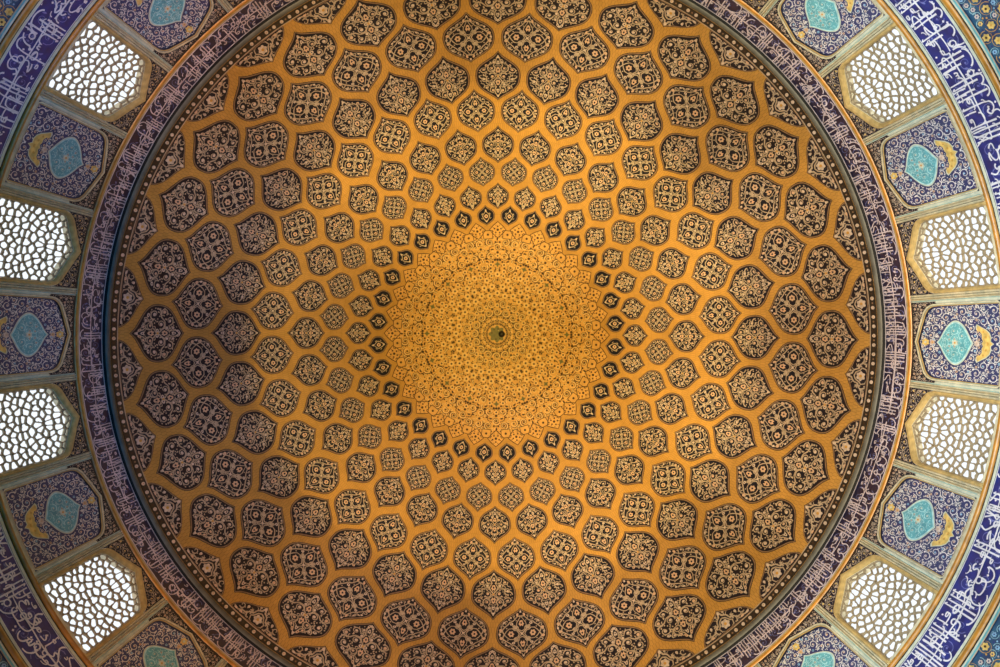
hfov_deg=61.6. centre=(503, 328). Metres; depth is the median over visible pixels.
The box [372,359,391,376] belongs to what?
tile medallion
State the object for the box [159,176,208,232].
tile medallion
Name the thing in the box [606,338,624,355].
tile medallion
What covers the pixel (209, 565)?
tile medallion
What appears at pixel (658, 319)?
tile medallion
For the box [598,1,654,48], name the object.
tile medallion
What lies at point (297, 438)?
tile medallion
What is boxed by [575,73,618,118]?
tile medallion
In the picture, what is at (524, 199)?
tile medallion
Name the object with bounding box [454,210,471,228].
tile medallion
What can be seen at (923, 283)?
window
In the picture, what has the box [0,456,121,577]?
tiled niche
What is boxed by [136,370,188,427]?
tile medallion
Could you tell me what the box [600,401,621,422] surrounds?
tile medallion
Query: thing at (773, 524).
tile medallion
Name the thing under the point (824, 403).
tile medallion
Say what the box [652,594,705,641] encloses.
tile medallion
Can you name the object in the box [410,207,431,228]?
tile medallion
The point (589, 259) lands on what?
tile medallion
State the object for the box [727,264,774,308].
tile medallion
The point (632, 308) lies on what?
tile medallion
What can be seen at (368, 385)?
tile medallion
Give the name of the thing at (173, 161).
tile medallion
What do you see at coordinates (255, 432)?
tile medallion
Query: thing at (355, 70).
tile medallion
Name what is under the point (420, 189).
tile medallion
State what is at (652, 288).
tile medallion
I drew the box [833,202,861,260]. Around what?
tile medallion
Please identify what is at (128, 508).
inscription band
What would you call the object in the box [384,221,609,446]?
medallion
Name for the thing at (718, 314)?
tile medallion
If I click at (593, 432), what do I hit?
tile medallion
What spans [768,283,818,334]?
tile medallion
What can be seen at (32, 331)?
tiled niche
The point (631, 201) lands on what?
tile medallion
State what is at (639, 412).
tile medallion
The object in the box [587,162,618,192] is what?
tile medallion
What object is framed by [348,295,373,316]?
tile medallion
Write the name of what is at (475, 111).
tile medallion
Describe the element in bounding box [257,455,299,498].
tile medallion
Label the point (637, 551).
tile medallion
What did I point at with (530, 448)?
tile medallion
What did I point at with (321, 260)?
tile medallion
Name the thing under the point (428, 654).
tile medallion
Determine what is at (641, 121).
tile medallion
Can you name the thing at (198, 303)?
tile medallion
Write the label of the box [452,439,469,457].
tile medallion
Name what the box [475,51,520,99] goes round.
tile medallion
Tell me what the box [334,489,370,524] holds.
tile medallion
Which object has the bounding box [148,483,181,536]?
tile medallion
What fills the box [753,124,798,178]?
tile medallion
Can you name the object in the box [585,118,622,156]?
tile medallion
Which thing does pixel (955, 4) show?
trim
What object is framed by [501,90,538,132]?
tile medallion
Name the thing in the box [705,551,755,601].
tile medallion
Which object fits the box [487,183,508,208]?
tile medallion
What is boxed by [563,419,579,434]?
tile medallion
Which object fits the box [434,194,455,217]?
tile medallion
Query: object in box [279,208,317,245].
tile medallion
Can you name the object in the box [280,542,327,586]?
tile medallion
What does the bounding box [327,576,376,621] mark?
tile medallion
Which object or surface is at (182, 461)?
tile medallion
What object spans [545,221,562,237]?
tile medallion
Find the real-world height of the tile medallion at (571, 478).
0.758 m
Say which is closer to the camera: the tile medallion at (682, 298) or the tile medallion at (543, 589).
the tile medallion at (543, 589)
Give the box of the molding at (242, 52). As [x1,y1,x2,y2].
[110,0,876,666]
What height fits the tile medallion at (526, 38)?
2.102 m
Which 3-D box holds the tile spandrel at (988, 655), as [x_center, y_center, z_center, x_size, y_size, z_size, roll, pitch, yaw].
[7.282,5.391,12.897,0.295,1.223,4.614,35,-90,0]
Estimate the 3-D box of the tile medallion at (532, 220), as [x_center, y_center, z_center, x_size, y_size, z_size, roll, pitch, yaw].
[1.019,-3.755,29.332,0.553,0.394,0.586,-35,-90,0]
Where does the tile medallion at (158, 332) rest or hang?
attached to the ribs
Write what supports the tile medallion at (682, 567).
attached to the ribs
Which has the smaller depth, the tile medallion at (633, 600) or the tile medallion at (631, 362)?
the tile medallion at (633, 600)
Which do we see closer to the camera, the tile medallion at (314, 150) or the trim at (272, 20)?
the trim at (272, 20)
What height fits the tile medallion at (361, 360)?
0.582 m
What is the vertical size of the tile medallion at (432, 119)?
1.442 m
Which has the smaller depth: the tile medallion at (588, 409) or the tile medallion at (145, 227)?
the tile medallion at (145, 227)
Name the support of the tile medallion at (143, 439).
attached to the ribs
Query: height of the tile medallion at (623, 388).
0.582 m
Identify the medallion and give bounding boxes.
[118,266,143,327]
[118,340,142,400]
[126,413,155,471]
[128,196,157,254]
[129,304,183,362]
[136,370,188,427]
[137,239,190,295]
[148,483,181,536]
[151,131,184,184]
[156,434,206,490]
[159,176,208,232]
[171,336,222,387]
[172,278,222,329]
[183,394,232,445]
[184,547,224,594]
[185,221,233,271]
[187,73,228,121]
[189,493,236,547]
[193,120,240,173]
[207,449,252,498]
[209,168,254,216]
[211,310,260,355]
[216,361,264,405]
[217,260,265,304]
[229,546,279,597]
[231,602,278,643]
[232,410,277,454]
[233,71,284,120]
[233,212,279,255]
[236,27,283,67]
[240,499,285,546]
[244,121,288,167]
[250,336,293,373]
[251,292,293,329]
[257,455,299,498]
[259,379,300,417]
[260,168,301,210]
[260,249,301,286]
[277,420,315,457]
[278,590,332,637]
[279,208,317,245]
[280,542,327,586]
[283,32,337,77]
[284,81,331,125]
[287,317,324,348]
[288,645,338,666]
[290,495,331,537]
[291,354,327,385]
[292,280,328,311]
[293,0,346,24]
[293,130,335,171]
[302,390,336,421]
[304,244,338,275]
[304,457,339,493]
[306,173,341,209]
[319,304,348,329]
[319,336,348,361]
[321,423,352,454]
[323,212,354,243]
[325,367,353,393]
[326,273,354,298]
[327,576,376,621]
[328,528,371,570]
[332,48,381,92]
[332,97,375,138]
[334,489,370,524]
[335,622,391,666]
[337,143,373,177]
[339,397,364,422]
[340,0,396,47]
[340,243,365,268]
[345,322,370,343]
[346,452,376,482]
[348,184,378,214]
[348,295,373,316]
[348,349,373,370]
[356,375,380,396]
[357,269,380,290]
[357,424,381,448]
[359,217,383,242]
[368,313,387,329]
[368,336,387,353]
[370,399,391,420]
[370,513,407,551]
[371,246,392,267]
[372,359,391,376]
[372,551,416,597]
[373,116,410,154]
[373,290,392,306]
[374,476,404,507]
[376,72,420,116]
[376,160,407,190]
[379,447,404,471]
[380,597,431,645]
[382,196,406,219]
[382,381,399,397]
[383,268,400,285]
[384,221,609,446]
[385,24,436,72]
[387,420,408,441]
[389,225,410,246]
[396,400,411,416]
[397,249,413,265]
[397,640,454,666]
[403,0,460,29]
[405,465,430,490]
[406,492,437,526]
[408,177,433,202]
[408,438,429,459]
[409,141,440,174]
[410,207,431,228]
[410,528,447,570]
[412,417,428,433]
[413,98,451,139]
[414,233,430,249]
[420,565,465,613]
[425,56,469,103]
[431,430,447,447]
[431,450,453,473]
[433,220,449,236]
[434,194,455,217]
[435,476,460,504]
[437,163,463,191]
[437,608,488,658]
[441,502,473,539]
[442,12,494,61]
[445,129,476,165]
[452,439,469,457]
[453,537,490,580]
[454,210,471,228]
[457,89,494,131]
[457,457,479,482]
[460,185,481,210]
[464,647,519,666]
[466,482,491,511]
[469,0,526,24]
[469,157,494,185]
[471,570,515,619]
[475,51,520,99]
[475,443,492,462]
[477,205,494,224]
[478,506,510,543]
[482,126,513,162]
[484,460,506,485]
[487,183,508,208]
[496,608,547,659]
[497,537,535,580]
[498,483,523,511]
[499,443,515,462]
[501,13,552,62]
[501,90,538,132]
[501,157,526,186]
[501,205,517,225]
[511,457,533,482]
[514,186,535,211]
[516,503,547,539]
[519,130,550,166]
[522,439,538,457]
[522,566,566,614]
[524,211,540,229]
[526,57,570,104]
[529,477,555,505]
[529,641,586,666]
[532,164,557,192]
[534,0,591,30]
[537,451,559,474]
[540,195,561,218]
[540,529,578,571]
[543,431,560,448]
[544,99,581,140]
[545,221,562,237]
[551,494,583,528]
[554,598,604,647]
[555,142,586,176]
[559,26,609,73]
[559,466,584,491]
[561,439,582,460]
[562,178,587,203]
[563,209,584,230]
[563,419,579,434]
[565,235,581,250]
[571,553,614,598]
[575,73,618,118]
[580,402,595,418]
[581,251,597,267]
[581,515,618,553]
[583,422,603,443]
[584,227,605,247]
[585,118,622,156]
[585,478,615,509]
[586,449,610,473]
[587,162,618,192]
[588,197,613,221]
[592,383,609,399]
[593,270,611,287]
[593,624,648,666]
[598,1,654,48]
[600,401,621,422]
[601,248,623,269]
[601,292,620,308]
[601,361,619,378]
[605,315,625,331]
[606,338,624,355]
[609,426,633,451]
[609,578,658,623]
[611,220,634,244]
[612,377,635,399]
[613,50,662,94]
[613,271,636,293]
[614,454,644,484]
[616,186,646,216]
[616,531,659,573]
[618,491,654,526]
[620,100,662,141]
[620,297,644,319]
[620,351,644,373]
[621,145,657,180]
[622,324,647,346]
[627,400,652,425]
[628,246,653,271]
[638,370,666,395]
[638,426,668,456]
[639,275,667,301]
[640,215,670,245]
[644,339,673,364]
[645,307,673,332]
[645,649,693,666]
[646,0,699,27]
[650,460,685,496]
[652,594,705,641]
[653,176,687,212]
[654,393,688,424]
[656,247,689,279]
[656,499,697,540]
[657,35,710,81]
[659,133,700,174]
[659,545,706,590]
[663,84,709,128]
[664,357,700,389]
[665,283,701,314]
[668,320,705,352]
[675,423,712,460]
[676,212,714,249]
[689,459,730,502]
[690,383,731,420]
[691,252,732,290]
[692,171,733,214]
[698,295,741,333]
[698,340,740,377]
[702,503,746,550]
[704,606,751,646]
[705,124,749,171]
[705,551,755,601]
[709,30,757,71]
[710,75,759,125]
[712,414,757,458]
[714,216,758,259]
[726,365,773,410]
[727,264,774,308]
[731,315,779,359]
[736,454,779,503]
[738,172,782,221]
[749,498,795,552]
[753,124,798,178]
[757,399,804,450]
[758,226,806,276]
[759,552,800,599]
[763,79,803,126]
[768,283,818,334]
[768,342,817,393]
[781,439,829,495]
[784,182,831,237]
[800,376,850,433]
[801,244,851,301]
[803,489,836,542]
[806,136,839,190]
[806,310,858,367]
[831,419,859,477]
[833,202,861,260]
[845,346,869,406]
[846,273,869,333]
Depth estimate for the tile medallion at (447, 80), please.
25.39 m
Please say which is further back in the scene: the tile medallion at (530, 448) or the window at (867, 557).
the tile medallion at (530, 448)
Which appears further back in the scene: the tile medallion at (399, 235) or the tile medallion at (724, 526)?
the tile medallion at (399, 235)
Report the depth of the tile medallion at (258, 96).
22.22 m
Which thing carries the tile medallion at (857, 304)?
attached to the ribs
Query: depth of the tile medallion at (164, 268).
22.22 m
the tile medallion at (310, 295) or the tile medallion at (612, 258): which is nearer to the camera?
the tile medallion at (310, 295)
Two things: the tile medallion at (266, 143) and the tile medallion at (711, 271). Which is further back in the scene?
the tile medallion at (711, 271)
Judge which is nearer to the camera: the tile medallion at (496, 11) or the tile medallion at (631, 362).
the tile medallion at (496, 11)
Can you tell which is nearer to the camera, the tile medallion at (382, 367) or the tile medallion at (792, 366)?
the tile medallion at (792, 366)
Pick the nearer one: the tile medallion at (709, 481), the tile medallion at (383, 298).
the tile medallion at (709, 481)
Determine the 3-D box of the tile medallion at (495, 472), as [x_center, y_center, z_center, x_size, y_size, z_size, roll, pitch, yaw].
[-0.265,4.976,28.937,0.734,0.582,0.686,-36,-90,0]
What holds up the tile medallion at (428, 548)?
attached to the ribs
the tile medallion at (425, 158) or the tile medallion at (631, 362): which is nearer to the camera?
the tile medallion at (425, 158)
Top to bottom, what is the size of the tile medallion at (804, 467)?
2.425 m
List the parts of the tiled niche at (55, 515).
frame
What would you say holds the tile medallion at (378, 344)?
attached to the ribs
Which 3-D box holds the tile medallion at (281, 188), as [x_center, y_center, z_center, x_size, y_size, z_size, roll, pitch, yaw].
[-6.680,-4.188,25.347,0.876,1.835,1.292,10,-90,0]
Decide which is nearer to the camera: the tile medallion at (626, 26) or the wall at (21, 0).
the wall at (21, 0)
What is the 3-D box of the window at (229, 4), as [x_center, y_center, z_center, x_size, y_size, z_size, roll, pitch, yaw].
[-5.325,-7.569,16.772,1.817,3.448,0.246,-33,-90,0]
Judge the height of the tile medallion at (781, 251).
2.102 m
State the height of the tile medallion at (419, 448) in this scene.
0.582 m
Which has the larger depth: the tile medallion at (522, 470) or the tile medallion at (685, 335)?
the tile medallion at (522, 470)
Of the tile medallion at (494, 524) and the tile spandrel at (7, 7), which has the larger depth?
the tile medallion at (494, 524)
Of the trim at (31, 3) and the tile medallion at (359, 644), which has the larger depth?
the tile medallion at (359, 644)
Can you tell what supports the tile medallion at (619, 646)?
attached to the ribs
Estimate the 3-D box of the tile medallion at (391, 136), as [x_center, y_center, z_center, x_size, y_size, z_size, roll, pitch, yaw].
[-3.508,-6.073,26.552,0.903,1.442,1.146,33,-90,0]
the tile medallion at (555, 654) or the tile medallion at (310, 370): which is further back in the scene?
the tile medallion at (310, 370)
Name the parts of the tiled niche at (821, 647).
frame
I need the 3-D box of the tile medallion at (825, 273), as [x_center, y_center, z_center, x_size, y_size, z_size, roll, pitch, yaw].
[8.510,-1.443,22.167,0.449,2.425,1.550,-11,-90,0]
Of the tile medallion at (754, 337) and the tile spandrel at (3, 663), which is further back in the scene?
the tile medallion at (754, 337)
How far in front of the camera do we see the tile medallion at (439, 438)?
29.34 m
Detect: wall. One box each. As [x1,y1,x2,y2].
[0,0,999,666]
[0,0,999,666]
[77,9,778,664]
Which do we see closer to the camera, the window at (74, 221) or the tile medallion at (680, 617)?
the window at (74, 221)
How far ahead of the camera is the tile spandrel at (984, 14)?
13.18 m
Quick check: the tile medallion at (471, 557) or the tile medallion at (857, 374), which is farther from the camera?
the tile medallion at (471, 557)
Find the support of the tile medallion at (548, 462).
attached to the ribs
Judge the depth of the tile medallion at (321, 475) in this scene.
26.58 m
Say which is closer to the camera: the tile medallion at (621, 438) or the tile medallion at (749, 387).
the tile medallion at (749, 387)
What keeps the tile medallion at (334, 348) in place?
attached to the ribs
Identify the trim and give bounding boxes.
[0,0,999,666]
[0,0,999,666]
[74,0,911,666]
[105,0,882,666]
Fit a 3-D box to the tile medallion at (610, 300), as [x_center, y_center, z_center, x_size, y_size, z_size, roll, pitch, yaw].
[3.769,-0.957,29.332,0.586,0.394,0.553,36,-90,0]
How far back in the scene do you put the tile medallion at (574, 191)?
28.37 m
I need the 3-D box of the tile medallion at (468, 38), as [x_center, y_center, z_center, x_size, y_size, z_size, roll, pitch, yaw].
[-0.983,-8.223,23.809,1.427,2.102,0.688,12,-90,0]
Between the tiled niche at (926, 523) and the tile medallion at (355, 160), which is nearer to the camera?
the tiled niche at (926, 523)
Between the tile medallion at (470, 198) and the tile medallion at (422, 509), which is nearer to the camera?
the tile medallion at (422, 509)
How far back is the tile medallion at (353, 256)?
28.37 m
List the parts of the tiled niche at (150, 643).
frame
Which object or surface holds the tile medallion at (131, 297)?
attached to the ribs
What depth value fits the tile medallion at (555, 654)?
22.63 m
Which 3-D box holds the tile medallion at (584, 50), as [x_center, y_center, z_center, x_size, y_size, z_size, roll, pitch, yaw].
[2.304,-7.871,23.809,1.428,2.102,0.688,34,-90,0]
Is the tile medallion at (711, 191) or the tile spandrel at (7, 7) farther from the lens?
the tile medallion at (711, 191)
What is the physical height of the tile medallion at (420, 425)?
0.394 m
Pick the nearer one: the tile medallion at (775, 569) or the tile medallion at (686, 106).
the tile medallion at (775, 569)
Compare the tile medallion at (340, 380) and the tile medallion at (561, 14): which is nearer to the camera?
the tile medallion at (561, 14)
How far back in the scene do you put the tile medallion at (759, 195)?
23.85 m
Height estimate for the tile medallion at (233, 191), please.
2.102 m
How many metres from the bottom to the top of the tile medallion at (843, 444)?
1.164 m
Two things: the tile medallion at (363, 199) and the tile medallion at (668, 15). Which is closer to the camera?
the tile medallion at (668, 15)
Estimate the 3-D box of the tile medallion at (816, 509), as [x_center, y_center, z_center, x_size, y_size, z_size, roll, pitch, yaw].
[7.763,4.573,20.967,0.096,1.164,1.508,29,-90,0]
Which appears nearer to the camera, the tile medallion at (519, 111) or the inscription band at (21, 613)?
the inscription band at (21, 613)
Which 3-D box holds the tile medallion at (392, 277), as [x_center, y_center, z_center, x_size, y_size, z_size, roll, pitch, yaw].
[-3.873,-1.777,29.332,0.584,0.394,0.555,-23,-90,0]
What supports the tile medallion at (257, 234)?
attached to the ribs
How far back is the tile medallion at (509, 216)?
29.34 m
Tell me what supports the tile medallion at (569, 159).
attached to the ribs
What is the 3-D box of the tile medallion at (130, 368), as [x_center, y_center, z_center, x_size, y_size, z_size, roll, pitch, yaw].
[-9.282,1.027,20.967,0.096,1.164,1.508,-5,-90,0]
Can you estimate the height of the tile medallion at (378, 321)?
0.394 m
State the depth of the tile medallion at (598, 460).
28.37 m
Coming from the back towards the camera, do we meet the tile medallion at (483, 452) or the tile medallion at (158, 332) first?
the tile medallion at (483, 452)
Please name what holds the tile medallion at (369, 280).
attached to the ribs
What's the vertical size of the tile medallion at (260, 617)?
1.164 m
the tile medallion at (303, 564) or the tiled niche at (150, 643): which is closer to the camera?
the tiled niche at (150, 643)
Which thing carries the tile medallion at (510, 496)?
attached to the ribs
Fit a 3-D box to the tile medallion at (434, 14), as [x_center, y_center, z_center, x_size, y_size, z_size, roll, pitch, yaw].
[-1.879,-8.517,22.167,1.550,2.425,0.449,-11,-90,0]
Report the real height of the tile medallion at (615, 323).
0.394 m
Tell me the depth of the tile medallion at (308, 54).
22.23 m
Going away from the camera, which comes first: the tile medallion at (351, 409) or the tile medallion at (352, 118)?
the tile medallion at (352, 118)
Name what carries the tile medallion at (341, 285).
attached to the ribs
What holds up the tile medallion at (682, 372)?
attached to the ribs
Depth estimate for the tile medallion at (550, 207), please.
28.95 m
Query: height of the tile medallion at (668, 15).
1.164 m
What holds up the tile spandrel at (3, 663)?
attached to the wall at (21, 0)
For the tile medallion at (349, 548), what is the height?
1.835 m
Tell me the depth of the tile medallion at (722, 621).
20.77 m
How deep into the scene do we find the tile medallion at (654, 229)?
27.64 m
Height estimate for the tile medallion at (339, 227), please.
1.085 m
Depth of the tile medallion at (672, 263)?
27.64 m
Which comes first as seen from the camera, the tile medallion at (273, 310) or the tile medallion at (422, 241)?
the tile medallion at (273, 310)
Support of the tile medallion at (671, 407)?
attached to the ribs
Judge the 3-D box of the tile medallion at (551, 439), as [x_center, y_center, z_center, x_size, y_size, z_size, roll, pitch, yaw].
[1.706,3.899,29.332,0.565,0.394,0.574,19,-90,0]
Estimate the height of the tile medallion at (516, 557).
1.442 m
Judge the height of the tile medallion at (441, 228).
0.394 m
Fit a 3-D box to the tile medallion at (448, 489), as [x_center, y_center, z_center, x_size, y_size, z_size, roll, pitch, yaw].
[-1.867,5.466,28.351,0.838,0.758,0.747,-17,-90,0]
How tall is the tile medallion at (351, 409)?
0.758 m
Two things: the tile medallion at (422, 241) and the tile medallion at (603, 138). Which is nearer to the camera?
the tile medallion at (603, 138)
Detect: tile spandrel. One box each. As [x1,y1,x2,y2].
[0,0,20,30]
[0,652,9,666]
[957,0,999,66]
[969,616,999,666]
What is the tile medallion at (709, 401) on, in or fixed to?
attached to the ribs
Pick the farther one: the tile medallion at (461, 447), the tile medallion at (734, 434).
the tile medallion at (461, 447)
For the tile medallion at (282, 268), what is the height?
1.442 m
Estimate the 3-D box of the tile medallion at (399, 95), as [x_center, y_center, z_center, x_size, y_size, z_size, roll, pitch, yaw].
[-3.154,-7.031,25.347,1.291,1.835,0.878,3,-90,0]
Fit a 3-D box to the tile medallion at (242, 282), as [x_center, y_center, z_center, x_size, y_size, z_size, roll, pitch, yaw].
[-7.875,-1.373,25.347,0.878,1.835,1.291,36,-90,0]
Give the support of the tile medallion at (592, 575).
attached to the ribs
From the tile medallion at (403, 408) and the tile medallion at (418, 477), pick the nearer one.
the tile medallion at (418, 477)
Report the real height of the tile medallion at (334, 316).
0.758 m
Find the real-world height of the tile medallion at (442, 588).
1.835 m
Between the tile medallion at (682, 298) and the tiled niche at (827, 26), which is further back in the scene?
the tile medallion at (682, 298)
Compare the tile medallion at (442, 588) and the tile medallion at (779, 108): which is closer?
the tile medallion at (779, 108)
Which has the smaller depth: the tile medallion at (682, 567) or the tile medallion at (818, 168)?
the tile medallion at (818, 168)
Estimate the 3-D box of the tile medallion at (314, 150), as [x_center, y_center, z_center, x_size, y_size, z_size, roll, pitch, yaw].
[-5.704,-5.357,25.347,1.293,1.835,0.875,-20,-90,0]
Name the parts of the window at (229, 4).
moulding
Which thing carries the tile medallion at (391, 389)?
attached to the ribs
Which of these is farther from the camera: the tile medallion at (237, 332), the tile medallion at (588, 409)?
the tile medallion at (588, 409)
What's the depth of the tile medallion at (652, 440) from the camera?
27.64 m
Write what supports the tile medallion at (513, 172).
attached to the ribs
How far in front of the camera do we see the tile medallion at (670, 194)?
26.58 m
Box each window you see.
[0,187,92,292]
[0,375,90,483]
[37,532,165,661]
[41,11,170,136]
[219,660,229,666]
[221,0,240,10]
[745,0,774,15]
[815,539,940,666]
[820,19,944,142]
[893,383,999,492]
[895,196,999,299]
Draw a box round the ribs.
[110,0,877,666]
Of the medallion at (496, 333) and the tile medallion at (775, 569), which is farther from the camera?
the medallion at (496, 333)
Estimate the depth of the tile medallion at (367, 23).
22.23 m
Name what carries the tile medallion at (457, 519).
attached to the ribs
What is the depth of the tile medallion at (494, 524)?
27.64 m
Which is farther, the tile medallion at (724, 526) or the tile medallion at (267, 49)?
the tile medallion at (724, 526)
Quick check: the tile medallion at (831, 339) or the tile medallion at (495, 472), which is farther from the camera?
the tile medallion at (495, 472)
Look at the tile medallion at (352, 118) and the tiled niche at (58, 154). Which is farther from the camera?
the tile medallion at (352, 118)
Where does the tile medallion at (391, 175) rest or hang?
attached to the ribs
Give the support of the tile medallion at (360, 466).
attached to the ribs
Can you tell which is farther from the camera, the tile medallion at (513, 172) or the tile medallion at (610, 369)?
the tile medallion at (610, 369)
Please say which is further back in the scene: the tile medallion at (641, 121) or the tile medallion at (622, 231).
the tile medallion at (622, 231)
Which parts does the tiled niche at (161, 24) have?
frame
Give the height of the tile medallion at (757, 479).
2.102 m
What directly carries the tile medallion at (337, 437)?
attached to the ribs
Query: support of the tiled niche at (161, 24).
attached to the wall at (93, 180)
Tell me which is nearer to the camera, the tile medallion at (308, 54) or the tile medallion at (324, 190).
the tile medallion at (308, 54)
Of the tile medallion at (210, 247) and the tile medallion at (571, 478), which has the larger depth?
the tile medallion at (571, 478)
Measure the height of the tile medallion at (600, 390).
0.394 m
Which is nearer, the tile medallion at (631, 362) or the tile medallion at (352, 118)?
the tile medallion at (352, 118)
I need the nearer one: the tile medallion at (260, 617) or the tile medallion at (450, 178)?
the tile medallion at (260, 617)
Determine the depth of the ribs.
25.34 m
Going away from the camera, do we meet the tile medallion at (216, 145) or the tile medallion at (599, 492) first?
the tile medallion at (216, 145)
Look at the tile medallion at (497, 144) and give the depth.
27.64 m
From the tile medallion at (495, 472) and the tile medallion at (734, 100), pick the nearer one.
the tile medallion at (734, 100)
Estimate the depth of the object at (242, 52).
20.20 m
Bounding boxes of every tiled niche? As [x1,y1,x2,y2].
[0,287,76,383]
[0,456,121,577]
[1,94,124,212]
[92,601,223,666]
[98,0,229,68]
[756,607,881,666]
[762,0,889,74]
[861,463,979,584]
[865,102,982,219]
[910,294,999,394]
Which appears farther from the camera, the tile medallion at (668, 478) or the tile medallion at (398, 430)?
the tile medallion at (398, 430)
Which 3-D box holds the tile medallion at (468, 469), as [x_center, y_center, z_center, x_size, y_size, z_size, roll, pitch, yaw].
[-1.193,4.876,28.937,0.733,0.582,0.687,-25,-90,0]
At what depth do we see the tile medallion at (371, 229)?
28.37 m
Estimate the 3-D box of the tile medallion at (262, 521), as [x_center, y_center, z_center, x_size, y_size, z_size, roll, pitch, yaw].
[-6.814,5.535,23.809,0.688,2.102,1.427,-22,-90,0]
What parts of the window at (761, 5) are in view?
moulding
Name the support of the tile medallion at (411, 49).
attached to the ribs
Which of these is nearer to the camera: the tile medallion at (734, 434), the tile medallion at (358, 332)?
the tile medallion at (734, 434)
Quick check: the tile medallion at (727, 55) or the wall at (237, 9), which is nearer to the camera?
the wall at (237, 9)
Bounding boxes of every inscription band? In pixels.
[0,0,999,666]
[79,0,907,666]
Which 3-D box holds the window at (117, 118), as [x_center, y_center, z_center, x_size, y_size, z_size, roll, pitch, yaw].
[-7.915,-5.024,16.772,0.246,3.448,1.817,34,-90,0]
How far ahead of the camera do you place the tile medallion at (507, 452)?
29.34 m
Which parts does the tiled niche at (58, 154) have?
frame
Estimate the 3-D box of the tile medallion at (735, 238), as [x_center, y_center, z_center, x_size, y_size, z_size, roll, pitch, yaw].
[7.024,-2.718,25.347,0.876,1.835,1.293,3,-90,0]
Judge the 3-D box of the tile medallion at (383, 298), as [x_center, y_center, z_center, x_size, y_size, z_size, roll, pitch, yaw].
[-4.191,-1.026,29.332,0.586,0.394,0.553,-35,-90,0]
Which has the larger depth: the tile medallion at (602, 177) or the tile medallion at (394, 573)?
the tile medallion at (602, 177)
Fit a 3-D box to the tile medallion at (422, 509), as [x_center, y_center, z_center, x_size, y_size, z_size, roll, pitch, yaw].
[-2.659,5.965,27.618,0.868,1.085,1.001,-34,-90,0]
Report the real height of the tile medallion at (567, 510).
1.085 m
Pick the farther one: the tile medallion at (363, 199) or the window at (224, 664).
the tile medallion at (363, 199)
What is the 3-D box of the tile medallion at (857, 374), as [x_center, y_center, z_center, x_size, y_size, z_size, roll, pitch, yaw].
[8.823,1.185,20.967,0.096,1.164,1.508,6,-90,0]
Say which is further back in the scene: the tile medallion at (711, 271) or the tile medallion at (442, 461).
the tile medallion at (442, 461)
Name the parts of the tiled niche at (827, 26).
frame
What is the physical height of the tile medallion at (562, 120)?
1.442 m
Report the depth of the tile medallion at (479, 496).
28.37 m
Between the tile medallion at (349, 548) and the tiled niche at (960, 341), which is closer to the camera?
the tiled niche at (960, 341)
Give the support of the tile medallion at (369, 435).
attached to the ribs
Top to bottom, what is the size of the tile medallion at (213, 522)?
2.425 m
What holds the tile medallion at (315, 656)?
attached to the ribs
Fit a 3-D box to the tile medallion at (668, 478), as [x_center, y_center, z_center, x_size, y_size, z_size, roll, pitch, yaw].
[5.221,4.766,26.552,0.903,1.442,1.146,10,-90,0]
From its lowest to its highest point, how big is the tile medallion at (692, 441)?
1.442 m
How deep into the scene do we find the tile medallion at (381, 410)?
28.95 m
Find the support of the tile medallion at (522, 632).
attached to the ribs
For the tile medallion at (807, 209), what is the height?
2.425 m
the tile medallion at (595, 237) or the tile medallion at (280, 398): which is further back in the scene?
the tile medallion at (595, 237)
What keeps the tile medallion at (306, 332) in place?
attached to the ribs
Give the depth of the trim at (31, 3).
13.60 m
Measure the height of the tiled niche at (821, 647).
3.394 m
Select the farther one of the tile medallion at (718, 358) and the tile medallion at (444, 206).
the tile medallion at (444, 206)
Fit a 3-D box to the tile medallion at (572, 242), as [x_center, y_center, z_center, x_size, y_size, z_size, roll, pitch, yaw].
[2.445,-2.977,29.332,0.573,0.394,0.566,-4,-90,0]
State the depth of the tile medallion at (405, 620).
23.85 m
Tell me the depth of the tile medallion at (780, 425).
23.85 m
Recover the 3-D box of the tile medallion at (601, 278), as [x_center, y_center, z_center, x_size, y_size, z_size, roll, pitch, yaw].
[3.463,-1.715,29.332,0.553,0.394,0.586,10,-90,0]
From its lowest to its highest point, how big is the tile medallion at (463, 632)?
2.102 m
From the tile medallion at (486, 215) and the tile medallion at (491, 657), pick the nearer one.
the tile medallion at (491, 657)
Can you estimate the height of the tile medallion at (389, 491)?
1.085 m
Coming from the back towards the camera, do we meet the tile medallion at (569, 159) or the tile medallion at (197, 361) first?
the tile medallion at (569, 159)
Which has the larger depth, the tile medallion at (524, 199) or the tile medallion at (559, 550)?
the tile medallion at (524, 199)
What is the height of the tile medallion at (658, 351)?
0.758 m
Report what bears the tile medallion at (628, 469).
attached to the ribs
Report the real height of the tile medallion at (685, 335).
1.085 m
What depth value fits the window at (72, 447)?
17.01 m
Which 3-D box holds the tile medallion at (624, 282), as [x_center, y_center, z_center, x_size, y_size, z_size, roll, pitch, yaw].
[4.194,-1.567,28.937,0.734,0.582,0.686,31,-90,0]
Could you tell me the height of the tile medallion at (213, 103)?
1.164 m
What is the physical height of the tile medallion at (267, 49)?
1.164 m
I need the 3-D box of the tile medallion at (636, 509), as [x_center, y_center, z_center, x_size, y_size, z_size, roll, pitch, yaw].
[4.228,5.740,26.552,0.903,1.442,1.146,22,-90,0]
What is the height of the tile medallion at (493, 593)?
1.835 m
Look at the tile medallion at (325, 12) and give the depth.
20.82 m
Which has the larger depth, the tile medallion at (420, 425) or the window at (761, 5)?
the tile medallion at (420, 425)
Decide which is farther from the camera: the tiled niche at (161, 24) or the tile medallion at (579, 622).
the tile medallion at (579, 622)
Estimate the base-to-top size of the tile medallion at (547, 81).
1.835 m
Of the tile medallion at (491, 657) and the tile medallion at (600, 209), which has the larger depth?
the tile medallion at (600, 209)

